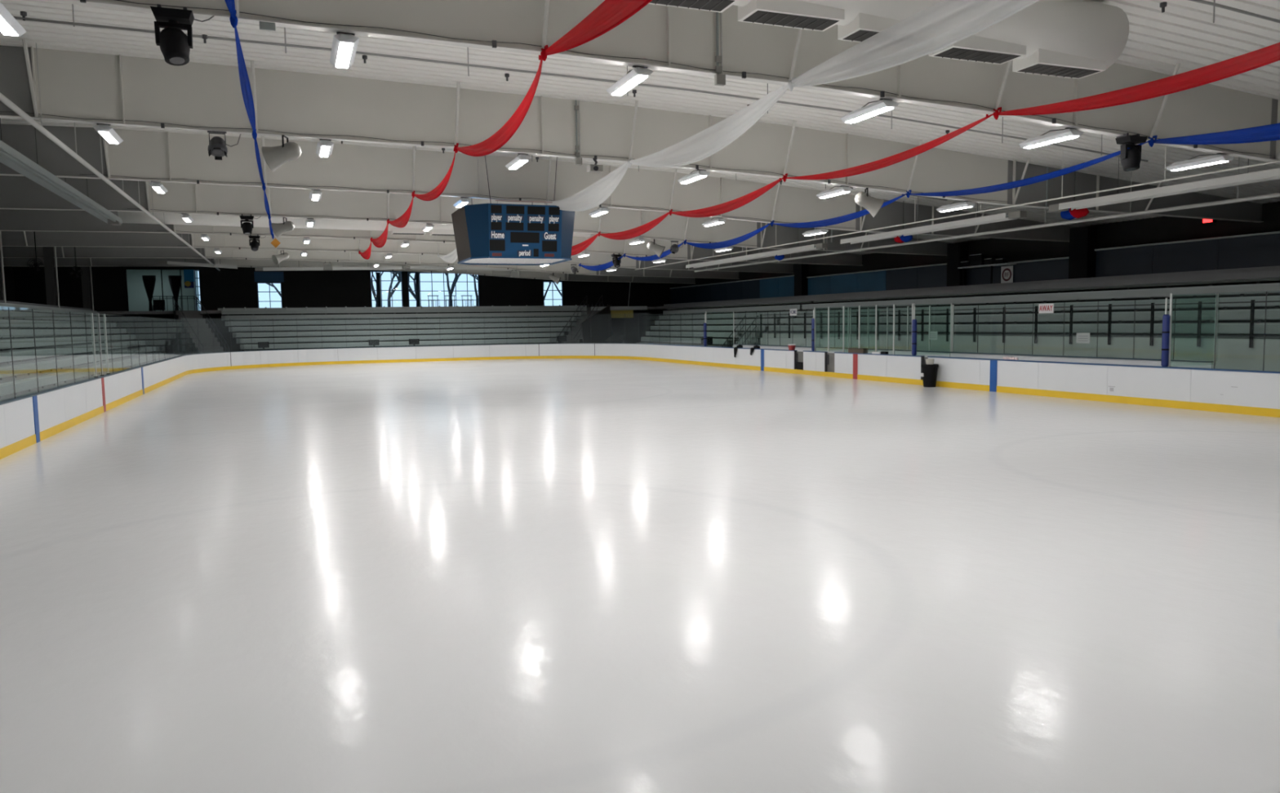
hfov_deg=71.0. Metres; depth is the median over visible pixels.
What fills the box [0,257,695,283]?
roof beam
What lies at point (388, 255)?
strip light
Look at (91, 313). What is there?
post
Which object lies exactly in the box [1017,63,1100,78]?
grille
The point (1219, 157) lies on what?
strip light
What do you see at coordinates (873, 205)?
speaker
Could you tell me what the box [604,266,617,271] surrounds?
strip light
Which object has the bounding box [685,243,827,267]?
heater
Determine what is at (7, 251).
roof beam
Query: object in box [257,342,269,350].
heater
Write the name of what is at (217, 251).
strip light
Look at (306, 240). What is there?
strip light
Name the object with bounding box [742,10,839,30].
grille
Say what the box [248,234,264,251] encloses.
light
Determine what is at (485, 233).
scoreboard
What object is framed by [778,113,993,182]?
fabric swag
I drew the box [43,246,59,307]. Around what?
steel column
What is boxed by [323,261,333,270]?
speaker
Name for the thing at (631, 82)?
diffuser
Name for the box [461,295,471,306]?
bar table
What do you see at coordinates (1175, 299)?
shield
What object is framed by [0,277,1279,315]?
floor
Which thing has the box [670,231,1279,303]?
wall
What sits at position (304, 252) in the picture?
strip light
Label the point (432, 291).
window
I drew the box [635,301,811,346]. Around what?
bleachers
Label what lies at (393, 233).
grille
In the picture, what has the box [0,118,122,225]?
heater
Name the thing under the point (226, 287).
wall
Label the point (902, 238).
cloth bundle
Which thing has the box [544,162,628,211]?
fabric swag
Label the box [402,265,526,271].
heater
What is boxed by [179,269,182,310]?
trim
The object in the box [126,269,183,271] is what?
ceiling
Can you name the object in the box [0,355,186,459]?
board
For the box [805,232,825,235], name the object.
diffuser
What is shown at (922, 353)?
board
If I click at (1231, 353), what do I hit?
wall
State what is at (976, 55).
grille
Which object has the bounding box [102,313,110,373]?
post
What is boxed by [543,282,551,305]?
bare tree
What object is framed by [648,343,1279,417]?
board
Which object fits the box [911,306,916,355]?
pole
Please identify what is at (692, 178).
diffuser
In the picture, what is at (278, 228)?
speaker
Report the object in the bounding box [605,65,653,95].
strip light
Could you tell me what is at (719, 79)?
cable conduit
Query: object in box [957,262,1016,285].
table
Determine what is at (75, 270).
wall fan
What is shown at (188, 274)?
hanging banner
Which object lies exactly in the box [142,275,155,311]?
curtain
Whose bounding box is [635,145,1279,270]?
pipe
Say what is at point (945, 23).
fabric swag
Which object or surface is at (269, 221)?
fabric swag
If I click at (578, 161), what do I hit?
cable conduit
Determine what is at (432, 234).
grille
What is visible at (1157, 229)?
wall
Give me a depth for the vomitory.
69.44 m
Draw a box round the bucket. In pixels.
[787,343,795,350]
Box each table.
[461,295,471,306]
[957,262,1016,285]
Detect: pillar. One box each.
[376,271,381,306]
[415,272,420,306]
[794,263,808,296]
[946,242,968,286]
[1068,226,1097,279]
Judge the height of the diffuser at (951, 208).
0.012 m
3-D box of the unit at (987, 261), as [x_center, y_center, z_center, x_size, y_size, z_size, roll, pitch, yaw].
[15.870,-6.100,40.654,0.320,0.280,0.450,-3,5,-21]
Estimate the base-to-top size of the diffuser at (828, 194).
0.012 m
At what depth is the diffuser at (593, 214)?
30.47 m
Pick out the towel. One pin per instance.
(1003, 357)
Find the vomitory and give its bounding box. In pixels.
[580,303,647,342]
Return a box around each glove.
[733,344,742,357]
[750,345,759,355]
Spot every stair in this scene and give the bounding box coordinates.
[172,296,229,353]
[555,294,602,342]
[721,315,758,346]
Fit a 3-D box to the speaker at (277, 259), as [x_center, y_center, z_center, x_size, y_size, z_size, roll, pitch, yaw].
[-18.989,-7.327,47.397,0.541,0.761,0.860,2,6,33]
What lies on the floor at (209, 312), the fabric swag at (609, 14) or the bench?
the bench
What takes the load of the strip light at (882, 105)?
hanging from the roof beam at (656, 37)
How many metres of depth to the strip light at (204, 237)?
39.28 m
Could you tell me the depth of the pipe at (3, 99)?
20.12 m
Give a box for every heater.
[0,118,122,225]
[158,258,237,268]
[254,266,401,271]
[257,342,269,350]
[368,339,379,346]
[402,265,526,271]
[408,338,419,346]
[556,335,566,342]
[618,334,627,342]
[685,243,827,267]
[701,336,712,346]
[840,196,1026,244]
[1048,156,1279,212]
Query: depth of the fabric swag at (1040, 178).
21.25 m
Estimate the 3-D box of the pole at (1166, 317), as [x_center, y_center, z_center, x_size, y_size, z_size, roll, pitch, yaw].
[13.418,-1.635,22.903,0.170,1.750,0.174,-3,5,-21]
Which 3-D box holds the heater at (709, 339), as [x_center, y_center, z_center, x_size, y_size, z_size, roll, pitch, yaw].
[3.795,-2.627,50.949,0.300,1.530,0.900,-3,5,-21]
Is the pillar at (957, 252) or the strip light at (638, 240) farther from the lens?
the pillar at (957, 252)
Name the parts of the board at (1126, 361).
cap rail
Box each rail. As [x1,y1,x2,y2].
[152,295,204,311]
[760,299,1279,347]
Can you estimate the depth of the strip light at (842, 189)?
24.75 m
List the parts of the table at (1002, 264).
leg, leg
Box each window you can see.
[193,271,199,310]
[194,269,201,309]
[257,282,282,307]
[369,271,403,306]
[407,271,479,306]
[542,280,563,305]
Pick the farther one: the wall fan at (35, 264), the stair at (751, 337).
the stair at (751, 337)
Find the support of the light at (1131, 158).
hanging from the roof beam at (656, 37)
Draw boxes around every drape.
[224,0,234,18]
[263,191,269,217]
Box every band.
[0,300,92,310]
[217,305,586,310]
[663,265,1279,307]
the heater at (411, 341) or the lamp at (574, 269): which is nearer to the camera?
the lamp at (574, 269)
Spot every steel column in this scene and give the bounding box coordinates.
[0,231,5,302]
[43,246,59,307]
[80,266,93,311]
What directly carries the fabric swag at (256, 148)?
hanging from the roof beam at (76, 86)
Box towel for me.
[1002,356,1017,359]
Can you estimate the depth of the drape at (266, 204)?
28.45 m
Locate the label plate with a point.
(263, 25)
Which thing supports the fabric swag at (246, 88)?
hanging from the roof beam at (656, 37)
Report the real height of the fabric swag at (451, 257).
0.780 m
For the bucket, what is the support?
on the board at (1246, 392)
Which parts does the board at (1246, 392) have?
facing panel, facing panel, facing panel, facing panel, cap rail, facing panel, facing panel, facing panel, facing panel, gate post, gate door, facing panel, cap rail, facing panel, gate post, gate door, facing panel, facing panel, cap rail, facing panel, gate post, facing panel, facing panel, facing panel, cap rail, facing panel, facing panel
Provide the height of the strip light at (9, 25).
0.244 m
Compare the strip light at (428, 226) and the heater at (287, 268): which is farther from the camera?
the heater at (287, 268)
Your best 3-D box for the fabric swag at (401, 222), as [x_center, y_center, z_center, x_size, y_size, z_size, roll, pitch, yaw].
[-8.387,-6.239,31.318,0.242,0.749,7.805,-3,5,-21]
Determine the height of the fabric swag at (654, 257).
0.633 m
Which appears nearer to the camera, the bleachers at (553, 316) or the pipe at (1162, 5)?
the pipe at (1162, 5)
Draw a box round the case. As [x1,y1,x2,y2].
[880,351,888,354]
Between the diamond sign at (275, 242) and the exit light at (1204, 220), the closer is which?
the exit light at (1204, 220)
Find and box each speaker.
[261,134,301,171]
[271,217,294,236]
[271,249,288,264]
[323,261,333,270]
[510,269,519,276]
[548,272,560,284]
[647,239,665,257]
[854,187,884,217]
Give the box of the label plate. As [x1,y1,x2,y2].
[258,21,275,31]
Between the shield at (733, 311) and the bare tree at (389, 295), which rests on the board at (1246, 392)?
the shield at (733, 311)
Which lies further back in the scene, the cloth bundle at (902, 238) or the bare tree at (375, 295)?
the bare tree at (375, 295)
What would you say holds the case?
on the board at (1246, 392)
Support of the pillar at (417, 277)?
on the floor at (209, 312)
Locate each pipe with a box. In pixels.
[0,43,220,271]
[13,4,1147,161]
[341,141,946,200]
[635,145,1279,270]
[694,156,1279,271]
[1045,167,1048,208]
[1160,0,1279,23]
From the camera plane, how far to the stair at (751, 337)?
50.33 m
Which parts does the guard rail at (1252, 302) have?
rail, rail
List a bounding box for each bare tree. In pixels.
[266,283,280,296]
[371,271,383,306]
[387,271,410,306]
[390,271,419,299]
[444,273,462,306]
[471,274,478,306]
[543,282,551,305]
[553,282,561,296]
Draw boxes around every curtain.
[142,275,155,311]
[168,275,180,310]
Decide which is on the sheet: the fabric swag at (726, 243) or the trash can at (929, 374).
the trash can at (929, 374)
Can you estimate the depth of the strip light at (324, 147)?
19.74 m
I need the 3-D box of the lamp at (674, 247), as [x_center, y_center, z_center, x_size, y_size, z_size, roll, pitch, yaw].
[1.546,-6.477,39.074,0.389,0.563,0.748,2,6,34]
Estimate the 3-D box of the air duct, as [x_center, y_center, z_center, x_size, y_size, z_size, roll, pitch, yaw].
[-1.634,-5.919,11.121,19.807,2.192,1.040,-3,5,-21]
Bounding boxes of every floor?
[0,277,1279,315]
[0,363,138,396]
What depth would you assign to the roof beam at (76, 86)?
20.59 m
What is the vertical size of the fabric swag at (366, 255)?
0.772 m
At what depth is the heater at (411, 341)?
60.20 m
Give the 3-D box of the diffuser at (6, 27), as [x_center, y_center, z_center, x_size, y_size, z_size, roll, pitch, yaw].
[-8.221,-4.803,11.485,0.160,0.012,1.200,-3,5,-21]
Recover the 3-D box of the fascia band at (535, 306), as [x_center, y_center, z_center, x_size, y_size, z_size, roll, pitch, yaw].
[-16.632,-6.516,66.512,26.600,0.260,0.060,-3,5,-21]
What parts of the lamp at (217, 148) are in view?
barn door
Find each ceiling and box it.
[0,0,1279,254]
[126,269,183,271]
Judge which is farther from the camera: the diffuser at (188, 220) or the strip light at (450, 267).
the strip light at (450, 267)
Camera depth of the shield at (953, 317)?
35.29 m
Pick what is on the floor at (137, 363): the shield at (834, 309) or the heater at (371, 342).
the heater at (371, 342)
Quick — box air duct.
[648,0,1128,79]
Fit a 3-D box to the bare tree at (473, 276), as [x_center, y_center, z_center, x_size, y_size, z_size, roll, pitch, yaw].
[-13.801,-10.790,80.431,6.599,8.789,4.902,1,5,19]
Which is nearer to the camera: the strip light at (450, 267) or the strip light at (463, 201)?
the strip light at (463, 201)
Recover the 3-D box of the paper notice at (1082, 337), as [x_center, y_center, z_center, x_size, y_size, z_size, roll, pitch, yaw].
[13.570,-1.790,27.493,0.010,0.320,0.500,-3,5,-21]
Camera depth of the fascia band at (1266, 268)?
35.77 m
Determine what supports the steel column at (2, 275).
on the floor at (209, 312)
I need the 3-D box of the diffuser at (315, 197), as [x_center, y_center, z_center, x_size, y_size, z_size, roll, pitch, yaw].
[-9.819,-6.014,27.171,0.160,0.012,1.200,-3,5,-21]
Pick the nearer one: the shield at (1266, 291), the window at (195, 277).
the shield at (1266, 291)
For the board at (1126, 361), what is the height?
1.120 m
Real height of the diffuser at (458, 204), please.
0.012 m
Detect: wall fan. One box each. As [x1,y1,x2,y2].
[26,231,44,271]
[68,246,82,278]
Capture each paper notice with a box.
[928,331,937,339]
[1075,332,1089,342]
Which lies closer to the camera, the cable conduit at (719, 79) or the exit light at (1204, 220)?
the cable conduit at (719, 79)
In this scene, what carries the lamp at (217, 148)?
hanging from the roof beam at (76, 86)
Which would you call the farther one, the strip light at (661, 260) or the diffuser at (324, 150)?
the strip light at (661, 260)
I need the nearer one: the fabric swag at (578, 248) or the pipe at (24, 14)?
the pipe at (24, 14)
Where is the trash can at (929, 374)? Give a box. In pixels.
[920,364,938,386]
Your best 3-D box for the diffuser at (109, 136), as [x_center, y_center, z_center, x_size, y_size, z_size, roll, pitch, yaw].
[-10.987,-5.344,18.565,0.160,0.012,1.200,-3,5,-21]
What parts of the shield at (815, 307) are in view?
post, post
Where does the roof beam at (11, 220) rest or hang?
attached to the ceiling at (1186, 34)
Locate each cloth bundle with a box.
[774,254,784,260]
[893,200,912,243]
[1060,171,1088,219]
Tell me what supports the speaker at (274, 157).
attached to the roof beam at (76, 86)
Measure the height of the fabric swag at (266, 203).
0.367 m
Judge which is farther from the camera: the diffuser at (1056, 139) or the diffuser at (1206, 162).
the diffuser at (1206, 162)
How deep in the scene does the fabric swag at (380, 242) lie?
37.29 m
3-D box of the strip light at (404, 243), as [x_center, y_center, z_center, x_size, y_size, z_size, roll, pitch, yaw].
[-11.242,-7.330,42.918,0.340,0.244,1.320,-3,5,-21]
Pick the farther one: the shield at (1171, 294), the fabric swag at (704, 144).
the shield at (1171, 294)
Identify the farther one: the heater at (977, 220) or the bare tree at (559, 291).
the bare tree at (559, 291)
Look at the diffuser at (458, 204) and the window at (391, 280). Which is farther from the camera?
the window at (391, 280)
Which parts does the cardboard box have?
box lid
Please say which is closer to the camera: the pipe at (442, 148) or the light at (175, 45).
the light at (175, 45)
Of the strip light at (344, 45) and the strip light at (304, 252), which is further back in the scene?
the strip light at (304, 252)
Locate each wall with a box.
[0,266,19,364]
[13,266,671,364]
[126,270,194,311]
[670,200,1279,346]
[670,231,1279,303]
[760,333,1279,371]
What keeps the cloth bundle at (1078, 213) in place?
hanging from the heater at (1272, 174)
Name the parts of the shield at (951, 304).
post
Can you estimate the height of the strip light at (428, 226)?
0.244 m
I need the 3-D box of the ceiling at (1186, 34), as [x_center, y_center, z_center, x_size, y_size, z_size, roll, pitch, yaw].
[-4.934,-7.116,30.943,48.000,1.865,82.200,-3,5,-21]
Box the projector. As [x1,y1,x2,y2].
[586,157,603,173]
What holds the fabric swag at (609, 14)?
hanging from the roof beam
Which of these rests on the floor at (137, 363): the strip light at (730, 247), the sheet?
the sheet
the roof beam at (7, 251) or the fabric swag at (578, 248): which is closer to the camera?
the fabric swag at (578, 248)
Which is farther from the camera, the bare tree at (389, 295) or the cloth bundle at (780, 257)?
the bare tree at (389, 295)
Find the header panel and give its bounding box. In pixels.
[253,271,284,281]
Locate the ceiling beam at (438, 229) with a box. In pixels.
[117,211,591,236]
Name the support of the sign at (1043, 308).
attached to the shield at (1175, 299)
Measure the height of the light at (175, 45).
0.721 m
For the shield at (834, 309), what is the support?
on the board at (832, 349)
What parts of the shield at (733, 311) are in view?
post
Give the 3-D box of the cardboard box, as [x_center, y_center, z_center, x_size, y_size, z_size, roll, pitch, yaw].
[8.606,-1.814,35.454,0.240,0.190,1.020,-3,5,-21]
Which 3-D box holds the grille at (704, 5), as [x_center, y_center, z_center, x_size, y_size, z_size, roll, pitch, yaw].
[0.590,-5.304,12.036,1.300,0.003,0.440,-3,5,-21]
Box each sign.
[270,237,280,247]
[789,308,796,315]
[1000,265,1013,283]
[1038,303,1053,313]
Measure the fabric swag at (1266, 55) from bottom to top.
0.576 m
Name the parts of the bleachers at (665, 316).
footboard, footboard, footboard, footboard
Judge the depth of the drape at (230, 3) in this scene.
11.08 m
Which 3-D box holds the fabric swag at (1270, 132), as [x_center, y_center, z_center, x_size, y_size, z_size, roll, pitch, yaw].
[11.577,-4.665,14.633,0.166,0.612,7.803,-3,5,-21]
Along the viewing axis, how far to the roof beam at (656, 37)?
14.69 m
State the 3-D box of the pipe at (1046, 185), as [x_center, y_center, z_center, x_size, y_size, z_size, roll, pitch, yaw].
[12.216,-6.264,26.945,0.055,1.208,0.055,-1,5,1]
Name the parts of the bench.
seat, backrest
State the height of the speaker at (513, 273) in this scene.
0.457 m
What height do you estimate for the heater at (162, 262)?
1.686 m
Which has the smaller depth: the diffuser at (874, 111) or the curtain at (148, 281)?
the diffuser at (874, 111)
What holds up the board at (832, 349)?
on the floor at (137, 363)
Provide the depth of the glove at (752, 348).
43.10 m
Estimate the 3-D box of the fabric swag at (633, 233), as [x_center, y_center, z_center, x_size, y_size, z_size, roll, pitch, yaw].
[-0.403,-6.377,34.427,0.161,0.635,7.803,-3,5,-21]
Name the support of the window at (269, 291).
in the wall at (226, 287)
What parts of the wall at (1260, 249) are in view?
blue panel, blue panel, blue panel, blue panel, rail, blue panel, blue panel, blue panel, blue panel, blue panel, blue panel, blue panel, rail, blue panel, blue panel, blue panel, rail, blue panel, blue panel, blue panel, rail, blue panel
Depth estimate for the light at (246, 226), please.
32.74 m
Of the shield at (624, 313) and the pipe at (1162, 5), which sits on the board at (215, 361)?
the shield at (624, 313)
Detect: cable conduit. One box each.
[574,100,582,164]
[714,12,725,85]
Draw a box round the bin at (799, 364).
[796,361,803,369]
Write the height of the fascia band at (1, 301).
0.260 m
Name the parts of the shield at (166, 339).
glass pane, glass pane, glass pane, glass pane, glass pane, glass pane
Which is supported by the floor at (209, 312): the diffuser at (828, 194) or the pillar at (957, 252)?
the pillar at (957, 252)
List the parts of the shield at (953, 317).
post, post, post, post, post, post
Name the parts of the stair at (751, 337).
handrail, handrail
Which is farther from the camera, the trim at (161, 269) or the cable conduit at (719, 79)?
the trim at (161, 269)
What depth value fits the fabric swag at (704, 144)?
17.79 m
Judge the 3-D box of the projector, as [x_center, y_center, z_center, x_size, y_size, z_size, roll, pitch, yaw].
[-1.071,-5.568,21.538,0.320,0.367,0.356,-3,5,-21]
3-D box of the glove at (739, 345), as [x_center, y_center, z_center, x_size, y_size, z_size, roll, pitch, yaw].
[4.898,-2.261,44.755,0.486,0.634,0.220,2,5,29]
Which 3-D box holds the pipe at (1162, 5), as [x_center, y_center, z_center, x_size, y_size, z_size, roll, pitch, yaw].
[4.003,-5.737,11.485,25.502,1.545,0.090,-3,5,-21]
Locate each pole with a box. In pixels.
[703,313,706,346]
[811,310,814,351]
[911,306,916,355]
[1160,297,1169,366]
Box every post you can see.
[89,312,97,377]
[96,313,104,375]
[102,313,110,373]
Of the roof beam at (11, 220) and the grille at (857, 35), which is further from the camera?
the roof beam at (11, 220)
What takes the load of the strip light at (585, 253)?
hanging from the roof beam at (11, 220)
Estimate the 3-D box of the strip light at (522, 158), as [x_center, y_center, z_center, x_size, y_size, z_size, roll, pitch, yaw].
[-2.946,-5.705,21.678,0.340,0.244,1.320,-3,5,-21]
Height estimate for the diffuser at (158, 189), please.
0.012 m
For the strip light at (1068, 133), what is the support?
hanging from the roof beam at (656, 37)
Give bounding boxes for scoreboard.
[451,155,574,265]
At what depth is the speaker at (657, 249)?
38.55 m
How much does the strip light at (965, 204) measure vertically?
0.244 m
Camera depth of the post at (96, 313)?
26.38 m
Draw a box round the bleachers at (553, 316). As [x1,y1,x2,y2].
[221,306,586,351]
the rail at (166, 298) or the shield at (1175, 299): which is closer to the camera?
the shield at (1175, 299)
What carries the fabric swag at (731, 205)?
hanging from the roof beam at (76, 86)
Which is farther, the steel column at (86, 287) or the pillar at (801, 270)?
the steel column at (86, 287)
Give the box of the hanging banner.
[183,269,194,288]
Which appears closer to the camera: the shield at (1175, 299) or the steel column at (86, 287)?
the shield at (1175, 299)
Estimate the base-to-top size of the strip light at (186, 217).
0.244 m
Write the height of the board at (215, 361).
1.030 m
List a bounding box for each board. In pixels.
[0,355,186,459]
[182,342,648,374]
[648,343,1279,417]
[732,343,847,352]
[846,347,950,357]
[949,351,1213,368]
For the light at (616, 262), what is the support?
hanging from the roof beam at (11, 220)
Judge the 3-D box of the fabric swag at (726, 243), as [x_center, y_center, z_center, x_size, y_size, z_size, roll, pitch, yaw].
[3.282,-6.270,35.875,0.130,0.652,7.803,-3,5,-21]
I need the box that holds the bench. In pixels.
[152,299,164,311]
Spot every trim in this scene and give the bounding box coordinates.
[160,269,164,311]
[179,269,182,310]
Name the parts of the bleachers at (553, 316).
footboard, footboard, footboard, footboard, footboard, footboard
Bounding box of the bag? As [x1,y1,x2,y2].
[925,358,933,364]
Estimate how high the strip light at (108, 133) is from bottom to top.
0.244 m
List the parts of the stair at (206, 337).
handrail, handrail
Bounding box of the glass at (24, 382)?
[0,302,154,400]
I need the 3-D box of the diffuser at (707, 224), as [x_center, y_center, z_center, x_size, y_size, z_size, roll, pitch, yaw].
[2.635,-6.136,32.027,0.160,0.012,1.200,-3,5,-21]
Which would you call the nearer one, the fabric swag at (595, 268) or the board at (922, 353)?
the board at (922, 353)
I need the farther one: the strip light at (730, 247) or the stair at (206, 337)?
the stair at (206, 337)
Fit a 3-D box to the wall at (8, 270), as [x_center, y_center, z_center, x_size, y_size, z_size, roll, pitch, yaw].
[-27.332,-3.180,22.388,0.250,8.200,82.000,-3,5,-21]
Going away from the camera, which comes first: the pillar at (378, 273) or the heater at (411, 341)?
the heater at (411, 341)
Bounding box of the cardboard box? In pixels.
[848,347,868,353]
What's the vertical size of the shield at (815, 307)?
1.860 m
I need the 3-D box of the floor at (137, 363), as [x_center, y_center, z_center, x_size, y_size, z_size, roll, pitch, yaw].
[-5.824,-0.189,34.085,48.600,0.270,88.300,-3,5,-21]
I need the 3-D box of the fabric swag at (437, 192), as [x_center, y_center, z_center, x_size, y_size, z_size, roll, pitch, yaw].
[-5.630,-5.683,24.236,0.142,0.778,7.806,-3,5,-21]
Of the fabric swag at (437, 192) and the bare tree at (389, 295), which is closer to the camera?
the fabric swag at (437, 192)
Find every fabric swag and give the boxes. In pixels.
[224,0,237,28]
[234,27,257,139]
[253,138,266,191]
[263,190,271,220]
[268,219,274,239]
[358,241,371,259]
[370,223,388,247]
[386,196,413,227]
[411,151,455,200]
[437,248,457,262]
[453,57,542,156]
[538,0,652,61]
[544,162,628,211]
[571,234,598,255]
[578,254,623,271]
[596,212,669,239]
[622,242,684,261]
[625,84,788,167]
[666,177,782,217]
[682,222,770,248]
[768,193,906,227]
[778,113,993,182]
[782,0,1039,91]
[902,141,1147,197]
[986,42,1279,119]
[1139,123,1279,146]
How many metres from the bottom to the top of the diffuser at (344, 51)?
0.012 m
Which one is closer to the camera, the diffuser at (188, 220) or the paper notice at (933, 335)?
the diffuser at (188, 220)
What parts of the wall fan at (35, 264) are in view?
blade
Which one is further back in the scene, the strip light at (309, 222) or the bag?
the strip light at (309, 222)
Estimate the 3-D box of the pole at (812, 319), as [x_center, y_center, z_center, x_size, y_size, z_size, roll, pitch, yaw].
[7.405,-2.813,38.298,0.170,1.750,0.174,-3,5,-21]
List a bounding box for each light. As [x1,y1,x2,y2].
[0,2,26,36]
[92,123,123,143]
[148,181,167,193]
[150,4,214,66]
[179,213,193,222]
[200,234,210,240]
[213,248,222,253]
[239,213,260,234]
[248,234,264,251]
[300,250,307,255]
[302,237,311,243]
[305,217,315,226]
[309,189,322,200]
[315,138,333,156]
[329,31,359,68]
[384,253,392,257]
[400,240,409,246]
[421,222,434,231]
[445,265,453,269]
[453,196,470,207]
[505,153,531,169]
[577,251,591,257]
[588,206,609,216]
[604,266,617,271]
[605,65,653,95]
[611,253,623,267]
[628,237,645,244]
[652,257,666,262]
[677,168,710,183]
[702,217,725,226]
[714,245,733,251]
[801,227,828,235]
[816,185,853,198]
[840,97,898,123]
[936,200,975,212]
[1018,127,1084,148]
[1115,133,1147,171]
[1166,152,1234,171]
[1202,218,1216,223]
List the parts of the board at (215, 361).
facing panel, facing panel, facing panel, facing panel, facing panel, facing panel, facing panel, facing panel, cap rail, kick plate, facing panel, facing panel, facing panel, facing panel, facing panel, facing panel, facing panel, facing panel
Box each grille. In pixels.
[392,232,424,234]
[431,234,454,235]
[648,0,734,11]
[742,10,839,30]
[843,30,879,41]
[933,47,1021,63]
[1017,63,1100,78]
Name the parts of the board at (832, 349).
cap rail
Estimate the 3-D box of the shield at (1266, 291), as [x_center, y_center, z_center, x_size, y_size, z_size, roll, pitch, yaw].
[15.195,-1.331,18.395,0.020,1.830,9.438,-3,5,-21]
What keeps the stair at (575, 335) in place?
on the floor at (137, 363)
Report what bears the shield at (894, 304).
on the board at (1246, 392)
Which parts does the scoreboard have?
panel, panel, label plate, label plate, plate, label plate, panel, label plate, label plate, label plate, label plate, panel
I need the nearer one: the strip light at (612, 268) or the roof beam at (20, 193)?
the roof beam at (20, 193)
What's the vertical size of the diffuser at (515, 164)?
0.012 m
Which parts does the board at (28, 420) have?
facing panel, facing panel, facing panel, facing panel, cap rail, facing panel, facing panel, facing panel, facing panel, facing panel, facing panel, facing panel, facing panel, facing panel, facing panel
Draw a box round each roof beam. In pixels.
[0,39,1263,222]
[0,124,1076,241]
[0,175,951,255]
[0,208,862,265]
[0,231,792,273]
[0,246,739,279]
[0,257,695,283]
[40,0,1279,161]
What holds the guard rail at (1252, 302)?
attached to the wall at (1231, 353)
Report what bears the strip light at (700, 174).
hanging from the roof beam at (76, 86)
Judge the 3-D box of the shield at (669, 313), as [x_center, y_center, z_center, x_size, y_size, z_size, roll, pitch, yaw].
[2.044,-3.906,52.061,0.020,1.830,8.008,-3,5,-21]
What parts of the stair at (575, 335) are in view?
handrail, handrail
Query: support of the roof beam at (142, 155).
attached to the ceiling at (1186, 34)
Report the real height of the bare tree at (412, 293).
7.439 m
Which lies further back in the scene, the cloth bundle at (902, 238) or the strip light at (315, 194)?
the cloth bundle at (902, 238)
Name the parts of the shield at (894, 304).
post, post, post, post, post, post, post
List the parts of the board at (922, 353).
cap rail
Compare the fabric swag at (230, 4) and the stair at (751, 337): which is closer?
the fabric swag at (230, 4)
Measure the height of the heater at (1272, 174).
1.358 m
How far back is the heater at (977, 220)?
31.25 m
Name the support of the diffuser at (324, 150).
attached to the strip light at (324, 147)
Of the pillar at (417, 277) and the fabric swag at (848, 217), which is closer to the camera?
the fabric swag at (848, 217)
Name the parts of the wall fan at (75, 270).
blade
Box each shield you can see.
[8,306,182,398]
[186,313,639,351]
[658,313,693,345]
[705,311,733,343]
[745,309,835,346]
[813,303,913,355]
[815,306,848,351]
[849,304,954,351]
[913,302,952,351]
[977,298,1176,359]
[1167,293,1218,366]
[1213,291,1266,370]
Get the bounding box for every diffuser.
[0,16,17,35]
[98,131,118,143]
[152,186,164,193]
[182,217,191,222]
[312,194,319,200]
[320,146,329,156]
[336,43,352,68]
[456,202,467,207]
[509,160,527,169]
[591,212,606,216]
[612,75,647,95]
[681,175,706,183]
[705,222,723,226]
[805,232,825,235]
[819,191,848,198]
[845,107,893,123]
[939,206,972,212]
[1024,136,1077,148]
[1171,160,1227,171]
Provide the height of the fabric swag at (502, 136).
0.894 m
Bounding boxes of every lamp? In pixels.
[207,130,240,159]
[570,264,580,274]
[670,240,683,253]
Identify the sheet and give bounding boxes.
[0,358,1279,792]
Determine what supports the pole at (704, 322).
on the board at (1246, 392)
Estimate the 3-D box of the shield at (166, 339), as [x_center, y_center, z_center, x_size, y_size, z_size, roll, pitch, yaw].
[-15.523,-1.452,25.502,0.020,1.830,44.958,-3,5,-21]
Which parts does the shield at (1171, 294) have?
post, post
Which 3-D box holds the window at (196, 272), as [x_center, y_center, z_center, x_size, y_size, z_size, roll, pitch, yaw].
[-32.582,-6.599,66.061,0.080,8.000,2.950,-3,5,-21]
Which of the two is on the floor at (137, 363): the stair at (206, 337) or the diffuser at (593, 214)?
the stair at (206, 337)
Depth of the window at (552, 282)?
74.06 m
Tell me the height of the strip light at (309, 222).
0.244 m

